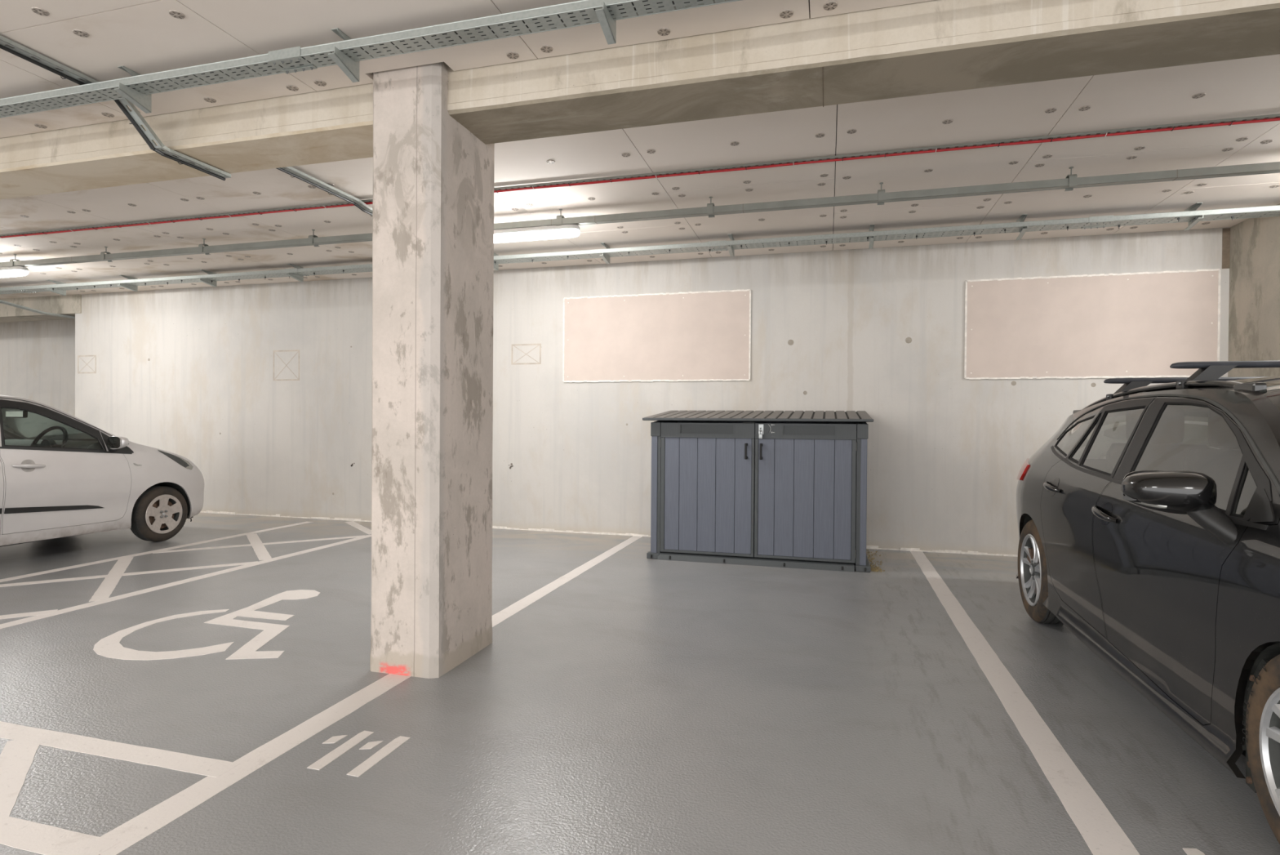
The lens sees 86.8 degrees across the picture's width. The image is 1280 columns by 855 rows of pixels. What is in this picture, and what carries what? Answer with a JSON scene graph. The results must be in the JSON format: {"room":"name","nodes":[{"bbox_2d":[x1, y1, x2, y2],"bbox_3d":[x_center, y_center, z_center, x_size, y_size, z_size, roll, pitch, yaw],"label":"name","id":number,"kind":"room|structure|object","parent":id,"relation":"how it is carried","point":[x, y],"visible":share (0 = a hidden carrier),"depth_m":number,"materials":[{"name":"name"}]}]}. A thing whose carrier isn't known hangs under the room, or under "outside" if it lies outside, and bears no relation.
{"room":"parking garage","nodes":[
{"label":"parking garage","id":0,"kind":"room"},
{"bbox_2d":[0,319,75,416],"bbox_3d":[-13.355,-0.443,6.187,9.350,3.070,12.800,1,1,15],"label":"wall","id":1,"kind":"structure","parent":0,"point":[37,357],"depth_m":11.82,"materials":[{"name":"concrete"}]},
{"bbox_2d":[0,512,1279,854],"bbox_3d":[-4.134,1.233,3.851,28.000,0.150,13.200,1,1,15],"label":"floor","id":2,"kind":"structure","parent":0,"point":[640,704],"depth_m":2.81,"materials":[{"name":"grey concrete"}]},
{"bbox_2d":[0,733,43,820],"bbox_3d":[-2.150,1.185,2.300,0.108,0.003,0.669,0,1,-34],"label":"floor marking stripe","id":3,"kind":"object","parent":2,"relation":"on","point":[17,755],"visible":1,"depth_m":2.36,"materials":[{"name":"white paint"}]},
{"bbox_2d":[0,608,57,618],"bbox_3d":[-4.008,1.157,4.059,0.781,0.002,0.103,0,1,-32],"label":"floor marking line","id":4,"kind":"object","parent":2,"relation":"on","point":[47,611],"visible":1,"depth_m":4.18,"materials":[{"name":"white paint"}]},
{"bbox_2d":[0,816,120,854],"bbox_3d":[-3.412,1.175,2.426,3.950,0.003,0.103,1,1,15],"label":"parking line","id":5,"kind":"object","parent":2,"relation":"on","point":[18,833],"visible":1,"depth_m":1.95,"materials":[{"name":"white paint"}]},
{"bbox_2d":[0,394,204,546],"bbox_3d":[-5.763,0.405,5.797,1.889,1.450,3.532,1,1,15],"label":"hatchback car","id":6,"kind":"object","parent":2,"relation":"on","point":[62,474],"visible":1,"depth_m":6.11,"materials":[{"name":"silver metal"}]},
{"bbox_2d":[5,410,22,417],"bbox_3d":[-5.667,-0.122,6.129,0.216,0.052,0.001,1,1,15],"label":"mirror glass","id":7,"kind":"object","parent":6,"relation":"attached to","point":[8,413],"depth_m":6.13,"materials":[{"name":"silver metal"}]},
{"bbox_2d":[5,408,27,417],"bbox_3d":[-5.655,-0.138,6.168,0.240,0.101,0.081,1,1,15],"label":"mirror","id":8,"kind":"object","parent":6,"relation":"attached to","point":[15,413],"depth_m":6.13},
{"bbox_2d":[106,436,120,448],"bbox_3d":[-4.779,0.136,6.148,0.155,0.108,0.004,1,1,15],"label":"mirror glass","id":9,"kind":"object","parent":6,"relation":"attached to","point":[112,442],"depth_m":6.14,"materials":[{"name":"black mirror"}]},
{"bbox_2d":[110,435,128,448],"bbox_3d":[-4.766,0.139,6.199,0.185,0.124,0.101,1,1,15],"label":"mirror","id":10,"kind":"object","parent":6,"relation":"attached to","point":[116,442],"depth_m":6.15,"materials":[{"name":"silver metal"}]},
{"bbox_2d":[88,556,133,601],"bbox_3d":[-4.055,1.147,5.219,0.103,0.002,1.657,0,1,-32],"label":"floor marking stripe","id":11,"kind":"object","parent":2,"relation":"on","point":[111,580],"visible":1,"depth_m":5.08,"materials":[{"name":"white paint"}]},
{"bbox_2d":[0,720,239,777],"bbox_3d":[-3.311,1.172,2.870,3.912,0.003,0.098,1,1,15],"label":"parking line","id":12,"kind":"object","parent":2,"relation":"on","point":[174,760],"visible":1,"depth_m":2.48,"materials":[{"name":"white paint"}]},
{"bbox_2d":[0,560,258,586],"bbox_3d":[-4.027,1.147,5.279,1.835,0.002,0.103,0,1,-32],"label":"floor marking line","id":13,"kind":"object","parent":2,"relation":"on","point":[255,562],"visible":1,"depth_m":5.30,"materials":[{"name":"white paint"}]},
{"bbox_2d":[0,521,311,582],"bbox_3d":[-4.831,1.145,4.833,0.103,0.002,6.720,1,1,15],"label":"parking line","id":14,"kind":"object","parent":2,"relation":"on","point":[303,522],"visible":1,"depth_m":6.04,"materials":[{"name":"white paint"}]},
{"bbox_2d":[0,534,371,628],"bbox_3d":[-3.398,1.152,5.136,0.103,0.002,4.333,1,1,15],"label":"parking line","id":15,"kind":"object","parent":2,"relation":"on","point":[171,584],"visible":0.99,"depth_m":4.89,"materials":[{"name":"white paint"}]},
{"bbox_2d":[93,589,319,659],"bbox_3d":[-2.540,1.167,4.026,0.996,0.003,1.495,0,1,-18],"label":"wheelchair symbol","id":16,"kind":"object","parent":2,"relation":"on","point":[109,646],"visible":1,"depth_m":3.81,"materials":[{"name":"white paint"}]},
{"bbox_2d":[152,535,365,553],"bbox_3d":[-3.654,1.138,6.628,1.822,0.002,0.104,0,1,-31],"label":"floor marking line","id":17,"kind":"object","parent":2,"relation":"on","point":[353,536],"visible":1,"depth_m":6.54,"materials":[{"name":"white paint"}]},
{"bbox_2d":[245,533,272,559],"bbox_3d":[-3.687,1.138,6.529,0.103,0.002,1.597,0,1,-34],"label":"floor marking stripe","id":18,"kind":"object","parent":2,"relation":"on","point":[260,550],"visible":1,"depth_m":6.42,"materials":[{"name":"white paint"}]},
{"bbox_2d":[344,520,371,534],"bbox_3d":[-3.161,1.133,7.659,0.103,0.002,1.069,0,1,-36],"label":"floor marking stripe","id":19,"kind":"object","parent":2,"relation":"on","point":[353,523],"visible":0.88,"depth_m":7.68,"materials":[{"name":"white paint"}]},
{"bbox_2d":[306,729,410,776],"bbox_3d":[-1.062,1.191,2.495,0.291,0.003,0.298,1,1,15],"label":"bay number","id":20,"kind":"object","parent":2,"relation":"on","point":[395,743],"visible":1,"depth_m":2.50,"materials":[{"name":"white paint"}]},
{"bbox_2d":[100,535,641,854],"bbox_3d":[-0.774,1.176,4.544,0.127,0.002,5.571,1,1,16],"label":"parking line","id":21,"kind":"object","parent":2,"relation":"on","point":[150,820],"visible":0.85,"depth_m":2.48,"materials":[{"name":"white paint"}]},
{"bbox_2d":[369,62,494,678],"bbox_3d":[-1.055,-0.317,3.500,0.382,3.000,0.574,1,1,15],"label":"concrete column","id":22,"kind":"structure","parent":2,"relation":"on","point":[432,434],"depth_m":3.25,"materials":[{"name":"grey concrete"}]},
{"bbox_2d":[642,410,873,572],"bbox_3d":[1.101,0.504,6.284,1.947,1.341,1.106,1,1,15],"label":"storage shed","id":23,"kind":"object","parent":2,"relation":"on","point":[794,495],"visible":1,"depth_m":5.81,"materials":[{"name":"grey plastic"}]},
{"bbox_2d":[758,430,762,438],"bbox_3d":[1.025,0.059,5.753,0.032,0.073,0.022,1,1,15],"label":"padlock","id":24,"kind":"object","parent":23,"relation":"hanging from","point":[760,435],"visible":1,"depth_m":5.75,"materials":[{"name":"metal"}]},
{"bbox_2d":[866,548,884,571],"bbox_3d":[2.102,1.178,6.058,0.136,0.018,1.025,1,1,15],"label":"debris","id":25,"kind":"object","parent":2,"relation":"on","point":[872,558],"visible":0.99,"depth_m":5.85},
{"bbox_2d":[910,551,1139,854],"bbox_3d":[1.736,1.205,3.289,0.137,0.002,6.652,1,1,16],"label":"parking line","id":26,"kind":"object","parent":2,"relation":"on","point":[1100,831],"visible":1,"depth_m":2.58,"materials":[{"name":"white paint"}]},
{"bbox_2d":[1016,360,1279,844],"bbox_3d":[2.836,0.466,2.691,2.246,1.502,4.543,0,0,9],"label":"estate car","id":27,"kind":"object","parent":2,"relation":"on","point":[1148,521],"visible":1,"depth_m":2.60,"materials":[{"name":"black paint"}]},
{"bbox_2d":[1017,457,1029,479],"bbox_3d":[2.638,0.287,4.647,0.087,0.151,0.584,1,1,30],"label":"tail lamp","id":28,"kind":"object","parent":27,"relation":"attached to","point":[1024,468],"depth_m":4.44,"materials":[{"name":"red plastic"}]},
{"bbox_2d":[1057,417,1093,451],"bbox_3d":[2.501,0.047,3.927,0.122,0.235,0.433,1,1,15],"label":"window","id":29,"kind":"structure","parent":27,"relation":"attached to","point":[1075,431],"depth_m":3.91,"materials":[{"name":"clear glass"}]},
{"bbox_2d":[1121,470,1217,511],"bbox_3d":[1.747,0.211,2.230,0.245,0.138,0.175,1,1,15],"label":"mirror","id":30,"kind":"object","parent":27,"relation":"attached to","point":[1164,491],"depth_m":2.18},
{"bbox_2d":[1182,847,1204,854],"bbox_3d":[1.554,1.215,1.835,0.047,0.003,0.252,1,1,17],"label":"bay number","id":31,"kind":"object","parent":2,"relation":"on","point":[1188,851],"visible":1,"depth_m":1.93,"materials":[{"name":"white paint"}]},
{"bbox_2d":[0,0,1279,298],"bbox_3d":[-4.042,-1.858,3.702,28.200,0.265,13.000,1,1,15],"label":"ceiling","id":32,"kind":"structure","parent":0,"point":[142,37],"depth_m":4.23,"materials":[{"name":"grey concrete"}]},
{"bbox_2d":[8,253,19,266],"bbox_3d":[-6.525,-1.737,7.068,0.046,0.139,0.100,1,1,15],"label":"hanger","id":33,"kind":"object","parent":32,"relation":"hanging from","point":[15,259],"visible":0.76,"depth_m":7.04,"materials":[{"name":"metal"}]},
{"bbox_2d":[0,161,1279,277],"bbox_3d":[-3.258,-1.620,6.163,27.400,0.152,0.112,1,1,15],"label":"lighting trunking","id":34,"kind":"object","parent":33,"relation":"hanging from","point":[1266,167],"depth_m":5.10,"materials":[{"name":"metal"}]},
{"bbox_2d":[31,7,49,16],"bbox_3d":[-2.459,-1.703,2.775,0.057,0.006,0.057,0,1,-21],"label":"anchor","id":35,"kind":"object","parent":32,"relation":"attached to","point":[37,11],"visible":1,"depth_m":2.77,"materials":[{"name":"metal"}]},
{"bbox_2d":[0,293,81,322],"bbox_3d":[-12.022,-1.787,10.728,9.070,0.340,0.420,1,1,15],"label":"lintel","id":36,"kind":"object","parent":32,"relation":"attached to","point":[68,304],"visible":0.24,"depth_m":9.55,"materials":[{"name":"concrete"}]},
{"bbox_2d":[0,299,75,318],"bbox_3d":[-8.202,-1.647,9.351,0.396,0.218,1.387,1,1,42],"label":"channel","id":37,"kind":"object","parent":36,"relation":"attached to","point":[1,300],"visible":0.73,"depth_m":9.17,"materials":[{"name":"metal"}]},
{"bbox_2d":[34,123,47,128],"bbox_3d":[-3.424,-1.720,3.866,0.057,0.006,0.057,1,1,24],"label":"anchor","id":38,"kind":"object","parent":32,"relation":"attached to","point":[40,126],"visible":1,"depth_m":3.86,"materials":[{"name":"metal"}]},
{"bbox_2d":[45,280,66,295],"bbox_3d":[-7.300,-1.745,8.455,0.034,0.158,0.216,1,1,15],"label":"bracket","id":39,"kind":"object","parent":32,"relation":"attached to","point":[55,291],"visible":0.94,"depth_m":8.46,"materials":[{"name":"metal"}]},
{"bbox_2d":[71,29,89,37],"bbox_3d":[-2.421,-1.704,2.930,0.057,0.006,0.057,0,0,8],"label":"anchor","id":40,"kind":"object","parent":32,"relation":"attached to","point":[79,33],"visible":1,"depth_m":2.92,"materials":[{"name":"metal"}]},
{"bbox_2d":[99,246,112,262],"bbox_3d":[-5.311,-1.726,6.731,0.046,0.139,0.100,1,1,15],"label":"hanger","id":41,"kind":"object","parent":32,"relation":"hanging from","point":[102,254],"visible":0.89,"depth_m":6.70,"materials":[{"name":"metal"}]},
{"bbox_2d":[101,111,114,117],"bbox_3d":[-2.922,-1.715,3.716,0.057,0.006,0.057,0,0,-4],"label":"anchor","id":42,"kind":"object","parent":32,"relation":"attached to","point":[106,114],"visible":1,"depth_m":3.71,"materials":[{"name":"metal"}]},
{"bbox_2d":[0,35,231,180],"bbox_3d":[-2.761,-1.590,3.070,0.139,0.235,2.070,1,1,15],"label":"channel","id":43,"kind":"object","parent":32,"relation":"attached to","point":[7,45],"visible":0.89,"depth_m":3.50,"materials":[{"name":"metal"}]},
{"bbox_2d":[117,275,137,291],"bbox_3d":[-6.162,-1.734,8.140,0.034,0.158,0.216,1,1,15],"label":"bracket","id":44,"kind":"object","parent":32,"relation":"attached to","point":[134,288],"visible":0.96,"depth_m":8.15,"materials":[{"name":"metal"}]},
{"bbox_2d":[114,66,151,113],"bbox_3d":[-2.445,-1.630,3.264,0.034,0.160,0.156,1,1,15],"label":"bracket","id":45,"kind":"object","parent":32,"relation":"attached to","point":[140,100],"visible":0.91,"depth_m":3.26,"materials":[{"name":"metal"}]},
{"bbox_2d":[0,0,742,118],"bbox_3d":[-3.416,-1.648,3.533,17.500,0.056,0.103,1,1,15],"label":"cable tray","id":46,"kind":"object","parent":45,"relation":"on","point":[582,12],"visible":0.95,"depth_m":2.90,"materials":[{"name":"metal"}]},
{"bbox_2d":[168,9,185,18],"bbox_3d":[-1.908,-1.700,2.789,0.057,0.006,0.057,0,0,-9],"label":"anchor","id":47,"kind":"object","parent":32,"relation":"attached to","point":[175,14],"visible":1,"depth_m":2.78,"materials":[{"name":"metal"}]},
{"bbox_2d":[0,83,373,199],"bbox_3d":[-9.334,-1.740,5.766,16.900,0.312,0.388,1,1,15],"label":"beam","id":48,"kind":"structure","parent":32,"relation":"attached to","point":[332,125],"depth_m":3.77,"materials":[{"name":"concrete"}]},
{"bbox_2d":[198,238,210,254],"bbox_3d":[-4.125,-1.714,6.403,0.046,0.139,0.100,1,1,15],"label":"hanger","id":49,"kind":"object","parent":32,"relation":"hanging from","point":[200,246],"visible":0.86,"depth_m":6.37,"materials":[{"name":"metal"}]},
{"bbox_2d":[198,269,217,286],"bbox_3d":[-4.996,-1.723,7.817,0.034,0.158,0.216,1,1,15],"label":"bracket","id":50,"kind":"object","parent":32,"relation":"attached to","point":[205,281],"visible":0.95,"depth_m":7.82,"materials":[{"name":"metal"}]},
{"bbox_2d":[203,97,216,102],"bbox_3d":[-2.247,-1.708,3.536,0.057,0.006,0.057,0,1,-25],"label":"anchor","id":51,"kind":"object","parent":32,"relation":"attached to","point":[209,100],"visible":1,"depth_m":3.53,"materials":[{"name":"metal"}]},
{"bbox_2d":[285,84,298,91],"bbox_3d":[-1.747,-1.704,3.401,0.057,0.006,0.057,1,1,18],"label":"anchor","id":52,"kind":"object","parent":32,"relation":"attached to","point":[291,87],"visible":1,"depth_m":3.39,"materials":[{"name":"metal"}]},
{"bbox_2d":[285,263,303,281],"bbox_3d":[-3.821,-1.712,7.492,0.034,0.158,0.216,1,1,15],"label":"bracket","id":53,"kind":"object","parent":32,"relation":"attached to","point":[300,278],"visible":0.94,"depth_m":7.50,"materials":[{"name":"metal"}]},
{"bbox_2d":[0,204,1279,293],"bbox_3d":[-3.001,-1.700,7.259,16.310,0.058,0.175,1,1,15],"label":"cable tray","id":54,"kind":"object","parent":53,"relation":"on","point":[1091,222],"visible":0.85,"depth_m":6.03,"materials":[{"name":"metal"}]},
{"bbox_2d":[307,229,319,246],"bbox_3d":[-2.930,-1.703,6.072,0.046,0.139,0.100,1,1,15],"label":"hanger","id":55,"kind":"object","parent":32,"relation":"hanging from","point":[310,237],"visible":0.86,"depth_m":6.04,"materials":[{"name":"metal"}]},
{"bbox_2d":[314,80,326,86],"bbox_3d":[-1.583,-1.702,3.349,0.057,0.006,0.057,0,0,7],"label":"anchor","id":56,"kind":"object","parent":32,"relation":"attached to","point":[318,82],"visible":1,"depth_m":3.35,"materials":[{"name":"metal"}]},
{"bbox_2d":[275,166,372,217],"bbox_3d":[-2.176,-1.702,5.121,0.106,0.064,2.078,1,1,16],"label":"channel","id":57,"kind":"object","parent":32,"relation":"attached to","point":[291,171],"visible":0.41,"depth_m":4.84,"materials":[{"name":"metal"}]},
{"bbox_2d":[328,27,359,82],"bbox_3d":[-1.286,-1.619,2.943,0.034,0.160,0.156,1,1,15],"label":"bracket","id":58,"kind":"object","parent":32,"relation":"attached to","point":[350,68],"visible":0.9,"depth_m":2.94,"materials":[{"name":"metal"}]},
{"bbox_2d":[493,253,498,270],"bbox_3d":[-1.498,-1.690,6.848,0.034,0.158,0.216,1,1,15],"label":"bracket","id":59,"kind":"object","parent":32,"relation":"attached to","point":[496,265],"visible":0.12,"depth_m":6.91,"materials":[{"name":"metal"}]},
{"bbox_2d":[506,51,519,59],"bbox_3d":[-0.580,-1.693,3.083,0.057,0.006,0.057,0,1,-23],"label":"anchor","id":60,"kind":"object","parent":32,"relation":"attached to","point":[511,55],"visible":1,"depth_m":3.08,"materials":[{"name":"metal"}]},
{"bbox_2d":[540,44,553,53],"bbox_3d":[-0.418,-1.691,3.028,0.057,0.006,0.057,0,1,-23],"label":"anchor","id":61,"kind":"object","parent":32,"relation":"attached to","point":[547,49],"visible":1,"depth_m":3.02,"materials":[{"name":"metal"}]},
{"bbox_2d":[546,160,555,164],"bbox_3d":[-0.584,-1.739,4.436,0.057,0.006,0.057,0,1,-41],"label":"anchor","id":62,"kind":"object","parent":32,"relation":"attached to","point":[550,162],"visible":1,"depth_m":4.43,"materials":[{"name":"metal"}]},
{"bbox_2d":[555,208,564,225],"bbox_3d":[-0.637,-1.681,5.437,0.046,0.139,0.100,1,1,15],"label":"hanger","id":63,"kind":"object","parent":32,"relation":"hanging from","point":[558,219],"visible":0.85,"depth_m":5.40,"materials":[{"name":"metal"}]},
{"bbox_2d":[600,242,609,264],"bbox_3d":[-0.338,-1.679,6.527,0.034,0.158,0.216,1,1,15],"label":"bracket","id":64,"kind":"object","parent":32,"relation":"attached to","point":[605,257],"visible":0.95,"depth_m":6.52,"materials":[{"name":"metal"}]},
{"bbox_2d":[595,1,616,44],"bbox_3d":[-0.132,-1.608,2.623,0.034,0.160,0.156,1,1,15],"label":"bracket","id":65,"kind":"object","parent":32,"relation":"attached to","point":[608,25],"visible":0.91,"depth_m":2.62,"materials":[{"name":"metal"}]},
{"bbox_2d":[621,152,630,156],"bbox_3d":[-0.090,-1.734,4.314,0.057,0.006,0.057,1,1,35],"label":"anchor","id":66,"kind":"object","parent":32,"relation":"attached to","point":[625,154],"visible":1,"depth_m":4.30,"materials":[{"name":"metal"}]},
{"bbox_2d":[0,113,1279,238],"bbox_3d":[-0.765,-1.724,4.859,21.900,0.029,0.044,1,1,15],"label":"pipe","id":67,"kind":"object","parent":32,"relation":"attached to","point":[1271,117],"visible":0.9,"depth_m":4.40,"materials":[{"name":"plastic"}]},
{"bbox_2d":[646,149,655,153],"bbox_3d":[0.069,-1.733,4.255,0.057,0.006,0.057,1,1,40],"label":"anchor","id":68,"kind":"object","parent":32,"relation":"attached to","point":[649,151],"visible":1,"depth_m":4.25,"materials":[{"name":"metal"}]},
{"bbox_2d":[657,27,670,35],"bbox_3d":[0.102,-1.686,2.888,0.057,0.006,0.057,0,1,-30],"label":"anchor","id":69,"kind":"object","parent":32,"relation":"attached to","point":[662,31],"visible":1,"depth_m":2.88,"materials":[{"name":"metal"}]},
{"bbox_2d":[706,196,715,217],"bbox_3d":[0.535,-1.670,5.112,0.046,0.139,0.100,1,1,15],"label":"hanger","id":70,"kind":"object","parent":32,"relation":"hanging from","point":[710,206],"visible":0.94,"depth_m":5.08,"materials":[{"name":"metal"}]},
{"bbox_2d":[727,234,734,257],"bbox_3d":[0.834,-1.668,6.202,0.034,0.158,0.216,1,1,15],"label":"bracket","id":71,"kind":"object","parent":32,"relation":"attached to","point":[731,251],"visible":0.95,"depth_m":6.20,"materials":[{"name":"metal"}]},
{"bbox_2d":[729,141,739,146],"bbox_3d":[0.577,-1.728,4.125,0.057,0.006,0.057,0,0,-10],"label":"anchor","id":72,"kind":"object","parent":32,"relation":"attached to","point":[734,143],"visible":1,"depth_m":4.12,"materials":[{"name":"metal"}]},
{"bbox_2d":[779,9,793,18],"bbox_3d":[0.596,-1.681,2.755,0.057,0.006,0.057,1,1,33],"label":"anchor","id":73,"kind":"object","parent":32,"relation":"attached to","point":[784,14],"visible":1,"depth_m":2.75,"materials":[{"name":"metal"}]},
{"bbox_2d":[814,133,824,137],"bbox_3d":[1.063,-1.724,3.999,0.057,0.006,0.057,1,1,39],"label":"anchor","id":74,"kind":"object","parent":32,"relation":"attached to","point":[819,135],"visible":1,"depth_m":3.99,"materials":[{"name":"metal"}]},
{"bbox_2d":[819,173,828,177],"bbox_3d":[1.263,-1.728,4.643,0.057,0.006,0.057,0,1,-36],"label":"anchor","id":75,"kind":"object","parent":32,"relation":"attached to","point":[821,175],"visible":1,"depth_m":4.64,"materials":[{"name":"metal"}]},
{"bbox_2d":[822,0,837,10],"bbox_3d":[0.759,-1.680,2.700,0.057,0.006,0.057,1,1,39],"label":"anchor","id":76,"kind":"object","parent":32,"relation":"attached to","point":[829,6],"visible":1,"depth_m":2.69,"materials":[{"name":"metal"}]},
{"bbox_2d":[842,175,851,179],"bbox_3d":[1.431,-1.727,4.682,0.057,0.006,0.057,1,1,41],"label":"anchor","id":77,"kind":"object","parent":32,"relation":"attached to","point":[846,177],"visible":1,"depth_m":4.67,"materials":[{"name":"metal"}]},
{"bbox_2d":[846,128,857,133],"bbox_3d":[1.233,-1.722,3.941,0.057,0.006,0.057,0,0,-6],"label":"anchor","id":78,"kind":"object","parent":32,"relation":"attached to","point":[851,131],"visible":1,"depth_m":3.94,"materials":[{"name":"metal"}]},
{"bbox_2d":[447,0,1279,144],"bbox_3d":[4.406,-1.609,1.961,10.985,0.311,0.387,1,1,15],"label":"ceiling beam","id":79,"kind":"structure","parent":32,"relation":"attached to","point":[933,46],"depth_m":2.83,"materials":[{"name":"concrete"}]},
{"bbox_2d":[822,66,823,106],"bbox_3d":[0.803,-1.491,2.970,0.004,0.005,0.368,1,1,15],"label":"trim","id":80,"kind":"structure","parent":79,"relation":"attached to","point":[823,66],"depth_m":2.91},
{"bbox_2d":[868,224,874,248],"bbox_3d":[2.011,-1.656,5.877,0.034,0.158,0.216,1,1,15],"label":"bracket","id":81,"kind":"object","parent":32,"relation":"attached to","point":[872,226],"visible":0.96,"depth_m":5.86,"materials":[{"name":"metal"}]},
{"bbox_2d":[877,182,884,204],"bbox_3d":[1.707,-1.659,4.788,0.046,0.139,0.100,1,1,15],"label":"hanger","id":82,"kind":"object","parent":32,"relation":"hanging from","point":[881,193],"visible":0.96,"depth_m":4.75,"materials":[{"name":"metal"}]},
{"bbox_2d":[924,168,933,172],"bbox_3d":[1.936,-1.722,4.540,0.057,0.006,0.057,1,1,29],"label":"anchor","id":83,"kind":"object","parent":32,"relation":"attached to","point":[926,170],"visible":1,"depth_m":4.53,"materials":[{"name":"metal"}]},
{"bbox_2d":[942,119,953,124],"bbox_3d":[1.729,-1.717,3.804,0.057,0.006,0.057,0,0,5],"label":"anchor","id":84,"kind":"object","parent":32,"relation":"attached to","point":[947,121],"visible":1,"depth_m":3.80,"materials":[{"name":"metal"}]},
{"bbox_2d":[1008,160,1018,164],"bbox_3d":[2.425,-1.717,4.393,0.057,0.006,0.057,1,1,30],"label":"anchor","id":85,"kind":"object","parent":32,"relation":"attached to","point":[1012,162],"visible":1,"depth_m":4.39,"materials":[{"name":"metal"}]},
{"bbox_2d":[1016,213,1027,239],"bbox_3d":[3.138,-1.646,5.564,0.034,0.158,0.216,1,1,15],"label":"bracket","id":86,"kind":"object","parent":32,"relation":"attached to","point":[1022,218],"visible":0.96,"depth_m":5.55,"materials":[{"name":"metal"}]},
{"bbox_2d":[1035,163,1044,167],"bbox_3d":[2.620,-1.716,4.435,0.057,0.006,0.057,1,1,27],"label":"anchor","id":87,"kind":"object","parent":32,"relation":"attached to","point":[1039,165],"visible":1,"depth_m":4.43,"materials":[{"name":"metal"}]},
{"bbox_2d":[1042,154,1052,158],"bbox_3d":[2.580,-1.715,4.286,0.057,0.006,0.057,0,1,-20],"label":"anchor","id":88,"kind":"object","parent":32,"relation":"attached to","point":[1046,156],"visible":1,"depth_m":4.28,"materials":[{"name":"metal"}]},
{"bbox_2d":[1044,107,1057,113],"bbox_3d":[2.223,-1.712,3.661,0.057,0.006,0.057,0,0,-7],"label":"anchor","id":89,"kind":"object","parent":32,"relation":"attached to","point":[1052,109],"visible":1,"depth_m":3.65,"materials":[{"name":"metal"}]},
{"bbox_2d":[1064,166,1077,191],"bbox_3d":[2.849,-1.648,4.471,0.046,0.139,0.100,1,1,15],"label":"hanger","id":90,"kind":"object","parent":32,"relation":"hanging from","point":[1072,178],"visible":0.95,"depth_m":4.44,"materials":[{"name":"metal"}]},
{"bbox_2d":[1078,105,1091,111],"bbox_3d":[2.387,-1.711,3.633,0.057,0.006,0.057,0,0,-8],"label":"anchor","id":91,"kind":"object","parent":32,"relation":"attached to","point":[1087,107],"visible":1,"depth_m":3.62,"materials":[{"name":"metal"}]},
{"bbox_2d":[1126,155,1137,159],"bbox_3d":[3.121,-1.711,4.295,0.057,0.006,0.057,1,1,19],"label":"anchor","id":92,"kind":"object","parent":32,"relation":"attached to","point":[1134,156],"visible":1,"depth_m":4.29,"materials":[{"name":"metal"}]},
{"bbox_2d":[1133,146,1145,150],"bbox_3d":[3.064,-1.710,4.150,0.057,0.006,0.057,0,1,-32],"label":"anchor","id":93,"kind":"object","parent":32,"relation":"attached to","point":[1140,148],"visible":1,"depth_m":4.14,"materials":[{"name":"metal"}]},
{"bbox_2d":[1184,202,1203,230],"bbox_3d":[4.290,-1.635,5.245,0.034,0.158,0.216,1,1,15],"label":"bracket","id":94,"kind":"object","parent":32,"relation":"attached to","point":[1195,206],"visible":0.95,"depth_m":5.24,"materials":[{"name":"metal"}]},
{"bbox_2d":[1191,93,1205,98],"bbox_3d":[2.878,-1.706,3.485,0.057,0.006,0.057,0,1,-24],"label":"anchor","id":95,"kind":"object","parent":32,"relation":"attached to","point":[1199,95],"visible":1,"depth_m":3.48,"materials":[{"name":"metal"}]},
{"bbox_2d":[1196,182,1207,186],"bbox_3d":[3.959,-1.709,4.767,0.057,0.006,0.057,1,1,44],"label":"anchor","id":96,"kind":"object","parent":32,"relation":"attached to","point":[1202,184],"visible":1,"depth_m":4.76,"materials":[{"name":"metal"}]},
{"bbox_2d":[1222,146,1233,151],"bbox_3d":[3.611,-1.707,4.159,0.057,0.006,0.057,1,0,14],"label":"anchor","id":97,"kind":"object","parent":32,"relation":"attached to","point":[1230,148],"visible":1,"depth_m":4.15,"materials":[{"name":"metal"}]},
{"bbox_2d":[1235,137,1248,141],"bbox_3d":[3.568,-1.706,4.010,0.057,0.006,0.057,0,0,-14],"label":"anchor","id":98,"kind":"object","parent":32,"relation":"attached to","point":[1242,139],"visible":1,"depth_m":4.00,"materials":[{"name":"metal"}]},
{"bbox_2d":[1260,139,1273,143],"bbox_3d":[3.744,-1.705,4.043,0.057,0.006,0.057,0,1,-30],"label":"anchor","id":99,"kind":"object","parent":32,"relation":"attached to","point":[1267,141],"visible":1,"depth_m":4.03,"materials":[{"name":"metal"}]},
{"bbox_2d":[75,226,1230,556],"bbox_3d":[1.479,-0.343,6.921,19.250,3.070,0.266,1,1,15],"label":"wall","id":100,"kind":"structure","parent":0,"point":[266,388],"depth_m":7.30,"materials":[{"name":"concrete"}]},
{"bbox_2d":[562,288,751,382],"bbox_3d":[0.142,-0.950,7.157,2.043,0.933,0.018,1,1,15],"label":"board","id":101,"kind":"object","parent":100,"relation":"attached to","point":[705,335],"visible":1,"depth_m":7.13,"materials":[{"name":"beige paint"}]},
{"bbox_2d":[964,268,1221,379],"bbox_3d":[4.015,-0.907,6.085,2.006,0.934,0.018,1,1,15],"label":"board","id":102,"kind":"object","parent":100,"relation":"attached to","point":[1126,325],"visible":0.92,"depth_m":6.07,"materials":[{"name":"beige paint"}]},
{"bbox_2d":[1222,203,1279,377],"bbox_3d":[5.135,-0.303,5.315,0.545,3.070,0.950,1,1,15],"label":"wall pier","id":103,"kind":"object","parent":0,"point":[1251,247],"visible":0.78,"depth_m":5.47,"materials":[{"name":"concrete"}]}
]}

